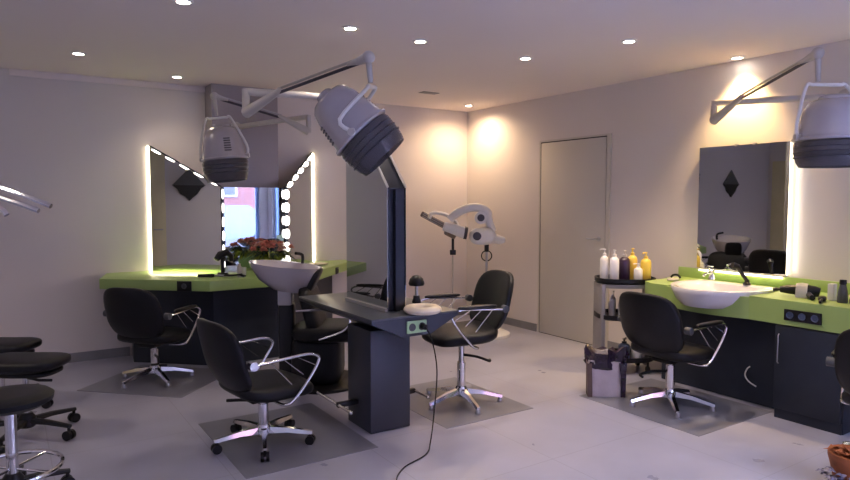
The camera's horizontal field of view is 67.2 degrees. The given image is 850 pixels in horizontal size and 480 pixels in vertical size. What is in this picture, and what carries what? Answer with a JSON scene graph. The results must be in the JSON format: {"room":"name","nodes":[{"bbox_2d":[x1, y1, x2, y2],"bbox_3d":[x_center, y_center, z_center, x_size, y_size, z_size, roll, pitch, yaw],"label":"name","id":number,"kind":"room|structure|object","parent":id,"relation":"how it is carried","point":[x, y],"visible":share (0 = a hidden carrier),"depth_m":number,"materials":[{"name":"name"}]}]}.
{"room":"salon","nodes":[
{"label":"salon","id":0,"kind":"room"},
{"bbox_2d":[0,68,466,354],"bbox_3d":[-2.523,-0.216,6.346,7.600,2.600,0.200,-2,4,-33],"label":"wall","id":1,"kind":"structure","parent":0,"point":[78,148],"depth_m":5.95,"materials":[{"name":"white paint"}]},
{"bbox_2d":[68,346,129,362],"bbox_3d":[-4.144,1.113,5.234,3.180,0.085,0.014,-2,4,-33],"label":"baseboard","id":2,"kind":"structure","parent":1,"relation":"attached to","point":[123,351],"depth_m":5.96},
{"bbox_2d":[9,68,204,92],"bbox_3d":[-2.867,-1.464,5.907,1.630,0.055,0.025,-2,4,-33],"label":"trim","id":3,"kind":"structure","parent":1,"relation":"attached to","point":[15,72],"depth_m":5.85,"materials":[{"name":"white paint"}]},
{"bbox_2d":[205,83,278,187],"bbox_3d":[-1.847,-0.227,6.518,0.660,2.600,0.246,-2,4,-33],"label":"wall pillar","id":4,"kind":"structure","parent":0,"point":[262,141],"depth_m":6.41,"materials":[{"name":"white paint"}]},
{"bbox_2d":[199,92,310,182],"bbox_3d":[-1.652,-0.920,5.950,0.955,0.797,0.843,-2,4,-33],"label":"dryer","id":5,"kind":"object","parent":4,"relation":"attached to","point":[223,158],"visible":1,"depth_m":5.53,"materials":[{"name":"white plastic"}]},
{"bbox_2d":[223,137,231,150],"bbox_3d":[-1.690,-0.821,5.473,0.064,0.117,0.035,-2,4,-33],"label":"grille","id":6,"kind":"object","parent":5,"relation":"attached to","point":[227,141],"depth_m":5.47,"materials":[{"name":"grey plastic"}]},
{"bbox_2d":[241,51,403,175],"bbox_3d":[-0.529,-0.293,3.842,0.784,1.496,1.206,-2,4,-33],"label":"dryer","id":7,"kind":"object","parent":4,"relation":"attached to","point":[361,132],"visible":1,"depth_m":3.36,"materials":[{"name":"white plastic"}]},
{"bbox_2d":[320,127,333,145],"bbox_3d":[-0.522,-0.555,3.421,0.081,0.100,0.051,0,4,2],"label":"grille","id":8,"kind":"object","parent":7,"relation":"attached to","point":[327,131],"depth_m":3.40,"materials":[{"name":"grey plastic"}]},
{"bbox_2d":[0,0,849,111],"bbox_3d":[-0.135,-1.347,2.632,7.600,0.120,8.900,-2,4,-33],"label":"ceiling","id":9,"kind":"structure","parent":0,"point":[473,49],"depth_m":4.50,"materials":[{"name":"white paint"}]},
{"bbox_2d":[70,51,86,55],"bbox_3d":[-2.649,-1.424,4.893,0.116,0.008,0.116,-2,4,-33],"label":"recessed light","id":10,"kind":"object","parent":9,"relation":"in","point":[73,52],"visible":1,"depth_m":4.88,"materials":[{"name":"white plastic"}]},
{"bbox_2d":[170,75,183,77],"bbox_3d":[-2.254,-1.482,5.820,0.116,0.008,0.116,-2,4,-33],"label":"recessed light","id":11,"kind":"object","parent":9,"relation":"in","point":[172,76],"visible":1,"depth_m":5.79,"materials":[{"name":"white plastic"}]},
{"bbox_2d":[173,0,193,4],"bbox_3d":[-1.363,-1.344,3.610,0.116,0.008,0.116,-2,4,-33],"label":"recessed light","id":12,"kind":"object","parent":9,"relation":"in","point":[181,2],"visible":1,"depth_m":3.61,"materials":[{"name":"white plastic"}]},
{"bbox_2d":[177,0,189,3],"bbox_3d":[-1.363,-1.346,3.610,0.074,0.004,0.074,-2,4,-33],"label":"diffuser","id":13,"kind":"object","parent":12,"relation":"attached to","point":[178,1],"depth_m":3.61,"materials":[{"name":"white plastic"}]},
{"bbox_2d":[341,25,358,30],"bbox_3d":[-0.488,-1.379,4.172,0.116,0.008,0.116,-2,4,-33],"label":"recessed light","id":14,"kind":"object","parent":9,"relation":"in","point":[348,27],"visible":1,"depth_m":4.16,"materials":[{"name":"white plastic"}]},
{"bbox_2d":[412,39,427,43],"bbox_3d":[-0.033,-1.401,4.518,0.116,0.008,0.116,-2,4,-33],"label":"recessed light","id":15,"kind":"object","parent":9,"relation":"in","point":[417,41],"visible":1,"depth_m":4.51,"materials":[{"name":"white plastic"}]},
{"bbox_2d":[419,91,438,94],"bbox_3d":[0.043,-1.537,6.693,0.200,0.006,0.100,-2,4,-33],"label":"ceiling vent","id":16,"kind":"object","parent":9,"relation":"in","point":[423,92],"visible":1,"depth_m":6.67,"materials":[{"name":"grey metal"}]},
{"bbox_2d":[518,56,532,59],"bbox_3d":[0.794,-1.434,5.060,0.116,0.008,0.116,-2,4,-33],"label":"recessed light","id":17,"kind":"object","parent":9,"relation":"in","point":[524,57],"visible":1,"depth_m":5.04,"materials":[{"name":"white plastic"}]},
{"bbox_2d":[620,39,637,43],"bbox_3d":[1.439,-1.400,4.516,0.116,0.008,0.116,-2,4,-33],"label":"recessed light","id":18,"kind":"object","parent":9,"relation":"in","point":[626,41],"visible":1,"depth_m":4.51,"materials":[{"name":"white plastic"}]},
{"bbox_2d":[729,56,744,59],"bbox_3d":[2.458,-1.433,5.040,0.116,0.008,0.116,-2,4,-33],"label":"recessed light","id":19,"kind":"object","parent":9,"relation":"in","point":[734,57],"visible":1,"depth_m":5.03,"materials":[{"name":"white plastic"}]},
{"bbox_2d":[0,314,849,479],"bbox_3d":[-0.135,1.368,2.801,7.600,0.120,8.900,-2,4,-33],"label":"floor","id":20,"kind":"structure","parent":0,"point":[566,435],"depth_m":3.98,"materials":[{"name":"grey concrete"}]},
{"bbox_2d":[0,185,52,216],"bbox_3d":[-1.995,0.538,2.542,0.914,1.569,0.440,1,4,17],"label":"lamp","id":21,"kind":"object","parent":20,"relation":"on","point":[3,210],"visible":1,"depth_m":2.55,"materials":[{"name":"grey plastic"}]},
{"bbox_2d":[0,337,53,408],"bbox_3d":[-2.976,0.951,4.533,0.627,0.496,0.641,0,4,0],"label":"stool","id":22,"kind":"object","parent":20,"relation":"on","point":[7,344],"visible":0.54,"depth_m":4.48,"materials":[{"name":"black leather"}]},
{"bbox_2d":[0,384,74,479],"bbox_3d":[-2.016,1.014,3.136,0.524,0.544,0.522,-2,4,-33],"label":"round stool","id":23,"kind":"object","parent":20,"relation":"on","point":[19,398],"visible":1,"depth_m":3.10,"materials":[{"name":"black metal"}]},
{"bbox_2d":[0,352,80,453],"bbox_3d":[-2.487,0.977,3.989,0.640,0.511,0.630,0,4,0],"label":"stool","id":24,"kind":"object","parent":20,"relation":"on","point":[26,366],"visible":0.94,"depth_m":3.94,"materials":[{"name":"black leather"}]},
{"bbox_2d":[77,365,216,397],"bbox_3d":[-2.184,1.152,5.276,0.900,0.003,0.800,1,4,12],"label":"floor mat","id":25,"kind":"object","parent":20,"relation":"on","point":[183,384],"visible":0.86,"depth_m":5.13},
{"bbox_2d":[103,287,200,388],"bbox_3d":[-2.236,0.751,5.221,0.624,0.810,0.660,1,4,14],"label":"salon chair","id":26,"kind":"object","parent":25,"relation":"on","point":[136,316],"visible":0.99,"depth_m":4.99,"materials":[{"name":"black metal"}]},
{"bbox_2d":[99,260,346,364],"bbox_3d":[-1.663,0.696,6.176,2.608,0.800,1.117,-2,4,-33],"label":"counter","id":27,"kind":"object","parent":20,"relation":"on","point":[246,306],"depth_m":5.78,"materials":[{"name":"green laminate"}]},
{"bbox_2d":[198,273,230,276],"bbox_3d":[-1.849,0.311,5.624,0.280,0.034,0.036,-1,4,-8],"label":"iron","id":28,"kind":"object","parent":27,"relation":"on","point":[210,274],"visible":0.94,"depth_m":5.61,"materials":[{"name":"black plastic"}]},
{"bbox_2d":[99,260,346,290],"bbox_3d":[-1.663,0.342,6.154,2.608,0.090,1.117,-2,4,-33],"label":"countertop","id":29,"kind":"structure","parent":27,"relation":"on","point":[145,280],"depth_m":5.56,"materials":[{"name":"green laminate"}]},
{"bbox_2d":[214,249,233,274],"bbox_3d":[-1.808,0.200,5.736,0.119,0.244,0.169,1,4,21],"label":"hair dryer","id":30,"kind":"object","parent":27,"relation":"on","point":[221,255],"visible":0.87,"depth_m":5.71,"materials":[{"name":"black plastic"}]},
{"bbox_2d":[224,273,245,276],"bbox_3d":[-1.670,0.310,5.620,0.191,0.034,0.127,-2,4,-33],"label":"lead","id":31,"kind":"object","parent":27,"relation":"on","point":[241,274],"visible":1,"depth_m":5.58,"materials":[{"name":"black plastic"}]},
{"bbox_2d":[237,263,241,276],"bbox_3d":[-1.642,0.266,5.661,0.040,0.120,0.040,-2,4,-33],"label":"jar","id":32,"kind":"object","parent":27,"relation":"on","point":[239,267],"visible":0.91,"depth_m":5.65,"materials":[{"name":"white plastic"}]},
{"bbox_2d":[242,267,245,274],"bbox_3d":[-1.640,0.283,5.759,0.064,0.075,0.064,-2,4,-33],"label":"cup","id":33,"kind":"object","parent":27,"relation":"on","point":[243,268],"visible":0.44,"depth_m":5.74,"materials":[{"name":"plastic"}]},
{"bbox_2d":[240,240,297,262],"bbox_3d":[-1.441,0.151,5.940,0.594,0.316,0.548,-2,4,-33],"label":"flower arrangement","id":34,"kind":"object","parent":27,"relation":"on","point":[278,255],"visible":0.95,"depth_m":5.87,"materials":[{"name":"red plant"}]},
{"bbox_2d":[309,262,327,265],"bbox_3d":[-1.109,0.253,6.682,0.198,0.020,0.179,-2,4,-33],"label":"saucer","id":35,"kind":"object","parent":27,"relation":"on","point":[316,263],"visible":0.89,"depth_m":6.70,"materials":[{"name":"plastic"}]},
{"bbox_2d":[199,403,377,478],"bbox_3d":[-0.889,1.229,4.035,0.800,0.003,1.000,-2,4,-33],"label":"floor mat","id":36,"kind":"object","parent":20,"relation":"on","point":[334,439],"visible":0.93,"depth_m":3.89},
{"bbox_2d":[196,318,320,461],"bbox_3d":[-1.016,0.841,3.858,0.658,0.800,0.613,-3,5,-41],"label":"salon chair","id":37,"kind":"object","parent":36,"relation":"on","point":[223,354],"visible":1,"depth_m":3.70,"materials":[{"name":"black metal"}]},
{"bbox_2d":[249,252,355,394],"bbox_3d":[-0.911,0.628,5.159,0.968,1.063,0.649,0,4,0],"label":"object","id":38,"kind":"object","parent":20,"relation":"on","point":[317,333],"visible":0.71,"depth_m":4.96,"materials":[{"name":"black"}]},
{"bbox_2d":[249,260,321,292],"bbox_3d":[-1.106,0.291,5.091,0.576,0.256,0.480,0,4,0],"label":"sink","id":39,"kind":"object","parent":38,"relation":"on","point":[281,276],"depth_m":4.95,"materials":[{"name":"white ceramic"}]},
{"bbox_2d":[277,291,295,372],"bbox_3d":[-1.106,0.772,5.124,0.168,0.780,0.180,-2,4,-33],"label":"pedestal","id":40,"kind":"object","parent":38,"relation":"attached to","point":[286,305],"depth_m":5.08,"materials":[{"name":"black plastic"}]},
{"bbox_2d":[299,292,458,433],"bbox_3d":[-0.350,0.817,4.346,0.659,0.780,1.150,-2,4,-33],"label":"station","id":41,"kind":"object","parent":20,"relation":"on","point":[379,389],"visible":0.98,"depth_m":4.09,"materials":[{"name":"black plastic"}]},
{"bbox_2d":[345,155,406,311],"bbox_3d":[-0.324,-0.085,4.213,0.170,1.034,0.585,-2,4,-33],"label":"mirror","id":42,"kind":"object","parent":41,"relation":"on","point":[375,202],"visible":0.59,"depth_m":4.07,"materials":[{"name":"clear glass"}]},
{"bbox_2d":[346,162,387,308],"bbox_3d":[-0.386,-0.076,4.188,0.007,1.020,0.560,-2,4,-33],"label":"mirror glass","id":43,"kind":"object","parent":42,"relation":"on","point":[366,196],"depth_m":4.17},
{"bbox_2d":[389,157,405,305],"bbox_3d":[-0.277,-0.081,4.260,0.007,1.020,0.560,-2,4,-33],"label":"frame","id":44,"kind":"object","parent":42,"relation":"on","point":[395,170],"depth_m":4.03,"materials":[{"name":"black metal"}]},
{"bbox_2d":[409,324,415,330],"bbox_3d":[-0.075,0.528,3.862,0.048,0.048,0.004,-2,4,-33],"label":"socket","id":45,"kind":"object","parent":41,"relation":"attached to","point":[412,327],"depth_m":3.86,"materials":[{"name":"grey plastic"}]},
{"bbox_2d":[409,275,423,302],"bbox_3d":[-0.058,0.331,4.334,0.110,0.190,0.109,-2,4,-33],"label":"brush","id":46,"kind":"object","parent":41,"relation":"on","point":[415,280],"visible":0.99,"depth_m":4.31,"materials":[{"name":"black plastic"}]},
{"bbox_2d":[396,327,437,479],"bbox_3d":[-0.052,0.914,3.358,0.203,0.713,1.080,0,4,3],"label":"power cable","id":47,"kind":"object","parent":41,"relation":"attached to","point":[425,327],"visible":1,"depth_m":3.86,"materials":[{"name":"black plastic"}]},
{"bbox_2d":[403,303,441,314],"bbox_3d":[-0.015,0.425,3.937,0.238,0.048,0.238,-2,4,-33],"label":"ring","id":48,"kind":"object","parent":41,"relation":"on","point":[417,308],"visible":1,"depth_m":3.86,"materials":[{"name":"beige plastic"}]},
{"bbox_2d":[420,211,455,318],"bbox_3d":[0.230,0.357,7.167,0.563,1.354,0.400,0,4,0],"label":"heat lamp","id":49,"kind":"object","parent":20,"relation":"on","point":[434,220],"visible":0.46,"depth_m":7.06,"materials":[{"name":"white plastic"}]},
{"bbox_2d":[427,203,509,339],"bbox_3d":[0.478,0.322,6.981,0.906,1.447,0.520,0,4,0],"label":"steamer","id":50,"kind":"object","parent":20,"relation":"on","point":[486,236],"visible":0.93,"depth_m":6.93,"materials":[{"name":"white plastic"}]},
{"bbox_2d":[410,377,532,428],"bbox_3d":[0.197,1.185,4.747,0.750,0.003,0.950,-2,4,-33],"label":"floor mat","id":51,"kind":"object","parent":20,"relation":"on","point":[455,411],"visible":0.79,"depth_m":4.59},
{"bbox_2d":[421,270,513,414],"bbox_3d":[0.299,0.712,4.680,0.668,0.955,0.624,-2,4,-23],"label":"salon chair","id":52,"kind":"object","parent":51,"relation":"on","point":[489,309],"visible":0.83,"depth_m":4.63,"materials":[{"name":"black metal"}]},
{"bbox_2d":[593,275,655,370],"bbox_3d":[1.732,0.725,5.572,0.500,0.813,0.380,0,4,0],"label":"trolley","id":53,"kind":"object","parent":20,"relation":"on","point":[600,314],"visible":0.43,"depth_m":5.44,"materials":[{"name":"black plastic"}]},
{"bbox_2d":[600,249,608,278],"bbox_3d":[1.547,0.212,5.519,0.071,0.278,0.071,-1,4,-10],"label":"pump bottle","id":54,"kind":"object","parent":53,"relation":"on","point":[604,261],"visible":0.85,"depth_m":5.49,"materials":[{"name":"white plastic"}]},
{"bbox_2d":[594,309,617,320],"bbox_3d":[1.732,0.651,5.567,0.500,0.045,0.380,0,4,0],"label":"tray","id":55,"kind":"object","parent":53,"relation":"on","point":[598,315],"depth_m":5.46,"materials":[{"name":"black plastic"}]},
{"bbox_2d":[608,295,613,315],"bbox_3d":[1.602,0.569,5.501,0.049,0.189,0.049,-1,4,-8],"label":"pump bottle","id":56,"kind":"object","parent":53,"relation":"on","point":[611,302],"visible":0.89,"depth_m":5.48,"materials":[{"name":"white plastic"}]},
{"bbox_2d":[609,250,618,278],"bbox_3d":[1.622,0.218,5.479,0.079,0.272,0.079,-3,5,-40],"label":"pump bottle","id":57,"kind":"object","parent":53,"relation":"on","point":[614,261],"visible":0.88,"depth_m":5.45,"materials":[{"name":"white plastic"}]},
{"bbox_2d":[612,291,615,315],"bbox_3d":[1.641,0.552,5.591,0.049,0.211,0.049,0,4,-1],"label":"pump bottle","id":58,"kind":"object","parent":53,"relation":"on","point":[613,297],"visible":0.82,"depth_m":5.57,"materials":[{"name":"white plastic"}]},
{"bbox_2d":[595,281,644,288],"bbox_3d":[1.732,0.383,5.550,0.485,0.033,0.369,0,4,0],"label":"shelf","id":59,"kind":"object","parent":53,"relation":"attached to","point":[598,284],"depth_m":5.37,"materials":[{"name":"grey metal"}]},
{"bbox_2d":[618,337,629,357],"bbox_3d":[1.712,0.933,5.505,0.099,0.180,0.099,-1,4,-12],"label":"pump bottle","id":60,"kind":"object","parent":53,"relation":"on","point":[624,343],"visible":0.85,"depth_m":5.48,"materials":[{"name":"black plastic"}]},
{"bbox_2d":[619,250,629,278],"bbox_3d":[1.717,0.219,5.510,0.091,0.266,0.091,-2,4,-32],"label":"pump bottle","id":61,"kind":"object","parent":53,"relation":"on","point":[624,261],"visible":0.85,"depth_m":5.47,"materials":[{"name":"purple plastic"}]},
{"bbox_2d":[594,275,655,284],"bbox_3d":[1.732,0.342,5.548,0.500,0.045,0.380,0,4,0],"label":"tray","id":62,"kind":"object","parent":53,"relation":"on","point":[598,281],"depth_m":5.37,"materials":[{"name":"black plastic"}]},
{"bbox_2d":[628,248,637,278],"bbox_3d":[1.806,0.209,5.575,0.083,0.278,0.083,-1,4,-13],"label":"pump bottle","id":63,"kind":"object","parent":53,"relation":"on","point":[633,259],"visible":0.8,"depth_m":5.54,"materials":[{"name":"yellow plastic"}]},
{"bbox_2d":[614,348,652,362],"bbox_3d":[1.732,1.011,5.590,0.500,0.045,0.380,0,4,0],"label":"tray","id":64,"kind":"object","parent":53,"relation":"on","point":[646,359],"depth_m":5.41,"materials":[{"name":"black plastic"}]},
{"bbox_2d":[631,349,642,357],"bbox_3d":[1.822,0.929,5.495,0.099,0.191,0.099,3,5,43],"label":"pump bottle","id":65,"kind":"object","parent":53,"relation":"on","point":[634,354],"visible":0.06,"depth_m":5.46,"materials":[{"name":"white plastic"}]},
{"bbox_2d":[633,263,642,278],"bbox_3d":[1.817,0.277,5.454,0.071,0.157,0.071,-2,4,-24],"label":"pump bottle","id":66,"kind":"object","parent":53,"relation":"on","point":[638,272],"visible":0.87,"depth_m":5.43,"materials":[{"name":"white plastic"}]},
{"bbox_2d":[640,252,650,278],"bbox_3d":[1.897,0.228,5.497,0.087,0.250,0.087,0,4,7],"label":"pump bottle","id":67,"kind":"object","parent":53,"relation":"on","point":[645,264],"visible":0.87,"depth_m":5.46,"materials":[{"name":"yellow plastic"}]},
{"bbox_2d":[579,378,771,435],"bbox_3d":[1.797,1.190,4.661,0.850,0.003,1.000,-2,4,-33],"label":"floor mat","id":68,"kind":"object","parent":20,"relation":"on","point":[697,419],"visible":0.79,"depth_m":4.50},
{"bbox_2d":[584,344,629,397],"bbox_3d":[1.382,0.976,4.876,0.334,0.399,0.252,0,4,7],"label":"trash bin","id":69,"kind":"object","parent":68,"relation":"on","point":[606,368],"visible":1,"depth_m":4.79,"materials":[{"name":"grey plastic"}]},
{"bbox_2d":[617,291,727,418],"bbox_3d":[1.742,0.773,4.587,0.673,0.845,0.624,-2,4,-33],"label":"salon chair","id":70,"kind":"object","parent":68,"relation":"on","point":[653,326],"visible":1,"depth_m":4.41,"materials":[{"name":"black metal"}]},
{"bbox_2d":[645,266,849,408],"bbox_3d":[2.833,0.772,4.166,0.698,0.890,3.180,-2,4,-33],"label":"vanity cabinet","id":71,"kind":"object","parent":20,"relation":"on","point":[751,321],"depth_m":4.68,"materials":[{"name":"green laminate"}]},
{"bbox_2d":[667,278,679,280],"bbox_3d":[2.057,0.327,5.306,0.120,0.024,0.070,-2,4,-33],"label":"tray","id":72,"kind":"object","parent":71,"relation":"on","point":[668,279],"visible":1,"depth_m":5.28,"materials":[{"name":"white plastic"}]},
{"bbox_2d":[702,265,715,279],"bbox_3d":[2.311,0.265,5.217,0.149,0.121,0.060,-2,4,-33],"label":"mixer tap","id":73,"kind":"object","parent":71,"relation":"on","point":[711,273],"visible":1,"depth_m":5.22,"materials":[{"name":"silver metal"}]},
{"bbox_2d":[671,280,774,308],"bbox_3d":[2.188,0.423,4.834,0.625,0.149,0.690,-2,4,-33],"label":"basin","id":74,"kind":"object","parent":71,"relation":"in","point":[705,294],"visible":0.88,"depth_m":4.70,"materials":[{"name":"white ceramic"}]},
{"bbox_2d":[731,262,750,284],"bbox_3d":[2.431,0.257,4.923,0.147,0.174,0.055,0,4,7],"label":"shower","id":75,"kind":"object","parent":74,"relation":"attached to","point":[734,265],"visible":1,"depth_m":4.91,"materials":[{"name":"black plastic"}]},
{"bbox_2d":[645,276,849,333],"bbox_3d":[2.837,0.495,4.139,0.695,0.165,3.160,-2,4,-33],"label":"countertop","id":76,"kind":"structure","parent":71,"relation":"on","point":[768,307],"depth_m":4.39,"materials":[{"name":"green laminate"}]},
{"bbox_2d":[744,366,755,386],"bbox_3d":[2.367,0.989,4.654,0.020,0.143,0.087,-3,5,-44],"label":"handle","id":77,"kind":"object","parent":71,"relation":"hanging from","point":[749,366],"visible":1,"depth_m":4.66,"materials":[{"name":"silver metal"}]},
{"bbox_2d":[786,312,792,318],"bbox_3d":[2.418,0.499,4.245,0.004,0.048,0.048,-2,4,-33],"label":"socket","id":78,"kind":"object","parent":71,"relation":"attached to","point":[789,315],"depth_m":4.25,"materials":[{"name":"blue plastic"}]},
{"bbox_2d":[773,285,820,299],"bbox_3d":[2.543,0.350,4.391,0.287,0.088,0.186,3,4,37],"label":"hair dryer","id":79,"kind":"object","parent":71,"relation":"on","point":[812,291],"visible":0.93,"depth_m":4.37,"materials":[{"name":"black plastic"}]},
{"bbox_2d":[795,283,808,297],"bbox_3d":[2.601,0.345,4.413,0.070,0.102,0.116,3,4,37],"label":"cloth","id":80,"kind":"object","parent":79,"relation":"on","point":[801,288],"visible":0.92,"depth_m":4.38,"materials":[{"name":"fabric"}]},
{"bbox_2d":[798,313,805,320],"bbox_3d":[2.461,0.503,4.180,0.004,0.048,0.048,-2,4,-33],"label":"socket","id":81,"kind":"object","parent":71,"relation":"attached to","point":[801,316],"depth_m":4.18,"materials":[{"name":"blue plastic"}]},
{"bbox_2d":[811,315,818,322],"bbox_3d":[2.504,0.507,4.115,0.004,0.048,0.048,-2,4,-33],"label":"socket","id":82,"kind":"object","parent":71,"relation":"attached to","point":[814,318],"depth_m":4.11,"materials":[{"name":"blue plastic"}]},
{"bbox_2d":[818,296,826,303],"bbox_3d":[2.598,0.390,4.193,0.050,0.036,0.195,3,4,37],"label":"brush","id":83,"kind":"object","parent":71,"relation":"on","point":[821,299],"visible":1,"depth_m":4.20,"materials":[{"name":"black plastic"}]},
{"bbox_2d":[827,283,836,300],"bbox_3d":[2.727,0.347,4.285,0.050,0.110,0.040,-2,4,-33],"label":"bottle","id":84,"kind":"object","parent":71,"relation":"on","point":[832,288],"visible":1,"depth_m":4.27,"materials":[{"name":"white plastic"}]},
{"bbox_2d":[837,279,847,302],"bbox_3d":[2.726,0.333,4.176,0.064,0.152,0.064,-2,4,-33],"label":"bottle","id":85,"kind":"object","parent":71,"relation":"on","point":[842,295],"visible":1,"depth_m":4.16,"materials":[{"name":"grey plastic"}]},
{"bbox_2d":[773,324,849,434],"bbox_3d":[2.727,0.892,4.332,0.606,0.640,0.430,-2,4,-33],"label":"base cabinet","id":86,"kind":"object","parent":20,"relation":"on","point":[806,391],"visible":0.85,"depth_m":4.17,"materials":[{"name":"laminate"}]},
{"bbox_2d":[815,444,849,479],"bbox_3d":[2.159,1.172,3.282,0.362,0.213,0.252,-1,4,-10],"label":"plant pot","id":87,"kind":"object","parent":20,"relation":"on","point":[839,454],"visible":1,"depth_m":3.28,"materials":[{"name":"orange ceramic"}]},
{"bbox_2d":[826,329,849,444],"bbox_3d":[2.563,0.855,3.471,0.669,0.820,0.615,-3,5,-43],"label":"salon chair","id":88,"kind":"object","parent":20,"relation":"on","point":[840,360],"visible":0.88,"depth_m":3.45,"materials":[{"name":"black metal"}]},
{"bbox_3d":[-1.653,0.303,6.219,0.620,1.580,0.020,-2,4,-33],"label":"wall","id":89,"kind":"structure","parent":20,"relation":"on","visible":0},
{"bbox_2d":[221,187,289,271],"bbox_3d":[-1.620,-0.105,6.157,0.658,0.798,0.073,-2,4,-33],"label":"wall mirror","id":90,"kind":"object","parent":89,"relation":"attached to","point":[250,215],"visible":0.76,"depth_m":6.14,"materials":[{"name":"clear glass"}]},
{"bbox_2d":[284,190,288,198],"bbox_3d":[-1.363,-0.449,6.295,0.053,0.095,0.056,-2,4,-33],"label":"lamp","id":91,"kind":"object","parent":90,"relation":"attached to","point":[286,192],"depth_m":6.27,"materials":[{"name":"white glass"}]},
{"bbox_2d":[284,203,289,211],"bbox_3d":[-1.363,-0.319,6.303,0.053,0.095,0.056,-2,4,-33],"label":"lamp","id":92,"kind":"object","parent":90,"relation":"attached to","point":[286,205],"depth_m":6.28,"materials":[{"name":"white glass"}]},
{"bbox_2d":[284,216,289,225],"bbox_3d":[-1.363,-0.190,6.311,0.053,0.095,0.056,-2,4,-33],"label":"lamp","id":93,"kind":"object","parent":90,"relation":"attached to","point":[286,219],"depth_m":6.29,"materials":[{"name":"white glass"}]},
{"bbox_2d":[284,229,289,238],"bbox_3d":[-1.363,-0.060,6.319,0.053,0.095,0.056,-2,4,-33],"label":"lamp","id":94,"kind":"object","parent":90,"relation":"attached to","point":[286,232],"depth_m":6.30,"materials":[{"name":"white glass"}]},
{"bbox_2d":[467,39,849,345],"bbox_3d":[3.013,-0.111,4.660,0.200,2.600,8.700,-2,4,-33],"label":"wall","id":95,"kind":"structure","parent":0,"point":[659,126],"depth_m":5.83,"materials":[{"name":"white paint"}]},
{"bbox_2d":[466,311,536,330],"bbox_3d":[0.895,0.955,7.763,0.014,0.085,1.310,-2,4,-33],"label":"baseboard","id":96,"kind":"structure","parent":95,"relation":"attached to","point":[509,321],"depth_m":7.43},
{"bbox_2d":[538,133,611,347],"bbox_3d":[1.520,-0.003,6.699,0.069,2.130,1.000,-2,4,-33],"label":"door","id":97,"kind":"structure","parent":95,"relation":"in","point":[575,172],"depth_m":6.70,"materials":[{"name":"beige paint"}]},
{"bbox_2d":[607,341,630,347],"bbox_3d":[2.026,1.063,6.044,0.014,0.085,0.770,-2,4,-33],"label":"baseboard","id":98,"kind":"structure","parent":95,"relation":"attached to","point":[609,343],"depth_m":6.30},
{"bbox_2d":[696,141,790,278],"bbox_3d":[2.543,-0.246,5.144,0.044,1.050,0.747,-2,4,-33],"label":"rectangular mirror","id":99,"kind":"object","parent":95,"relation":"attached to","point":[743,201],"visible":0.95,"depth_m":5.10,"materials":[{"name":"clear glass"}]},
{"bbox_2d":[678,266,849,294],"bbox_3d":[3.116,0.358,4.327,0.020,0.084,3.180,-2,4,-33],"label":"backsplash","id":100,"kind":"structure","parent":95,"relation":"attached to","point":[682,271],"depth_m":5.03,"materials":[{"name":"green laminate"}]},
{"bbox_2d":[709,47,849,167],"bbox_3d":[2.604,-0.827,4.296,0.794,0.717,1.373,0,4,-1],"label":"dryer","id":101,"kind":"object","parent":95,"relation":"attached to","point":[821,138],"visible":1,"depth_m":3.80,"materials":[{"name":"white plastic"}]},
{"bbox_3d":[-2.263,0.114,6.111,0.534,1.970,0.529,-2,4,-33],"label":"wall","id":102,"kind":"structure","parent":0,"visible":0},
{"bbox_2d":[146,145,221,271],"bbox_3d":[-2.280,-0.301,6.061,0.761,1.200,0.033,1,4,11],"label":"wall mirror","id":103,"kind":"object","parent":102,"relation":"attached to","point":[185,215],"visible":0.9,"depth_m":6.07,"materials":[{"name":"clear glass"}]},
{"bbox_3d":[-1.331,0.076,6.722,0.514,1.970,0.529,-2,4,-33],"label":"wall","id":104,"kind":"structure","parent":0,"visible":0},
{"bbox_2d":[285,152,314,262],"bbox_3d":[-1.294,-0.341,6.699,0.052,1.201,0.746,1,4,11],"label":"wall mirror","id":105,"kind":"object","parent":104,"relation":"attached to","point":[301,226],"visible":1,"depth_m":6.76,"materials":[{"name":"grey mirror"}]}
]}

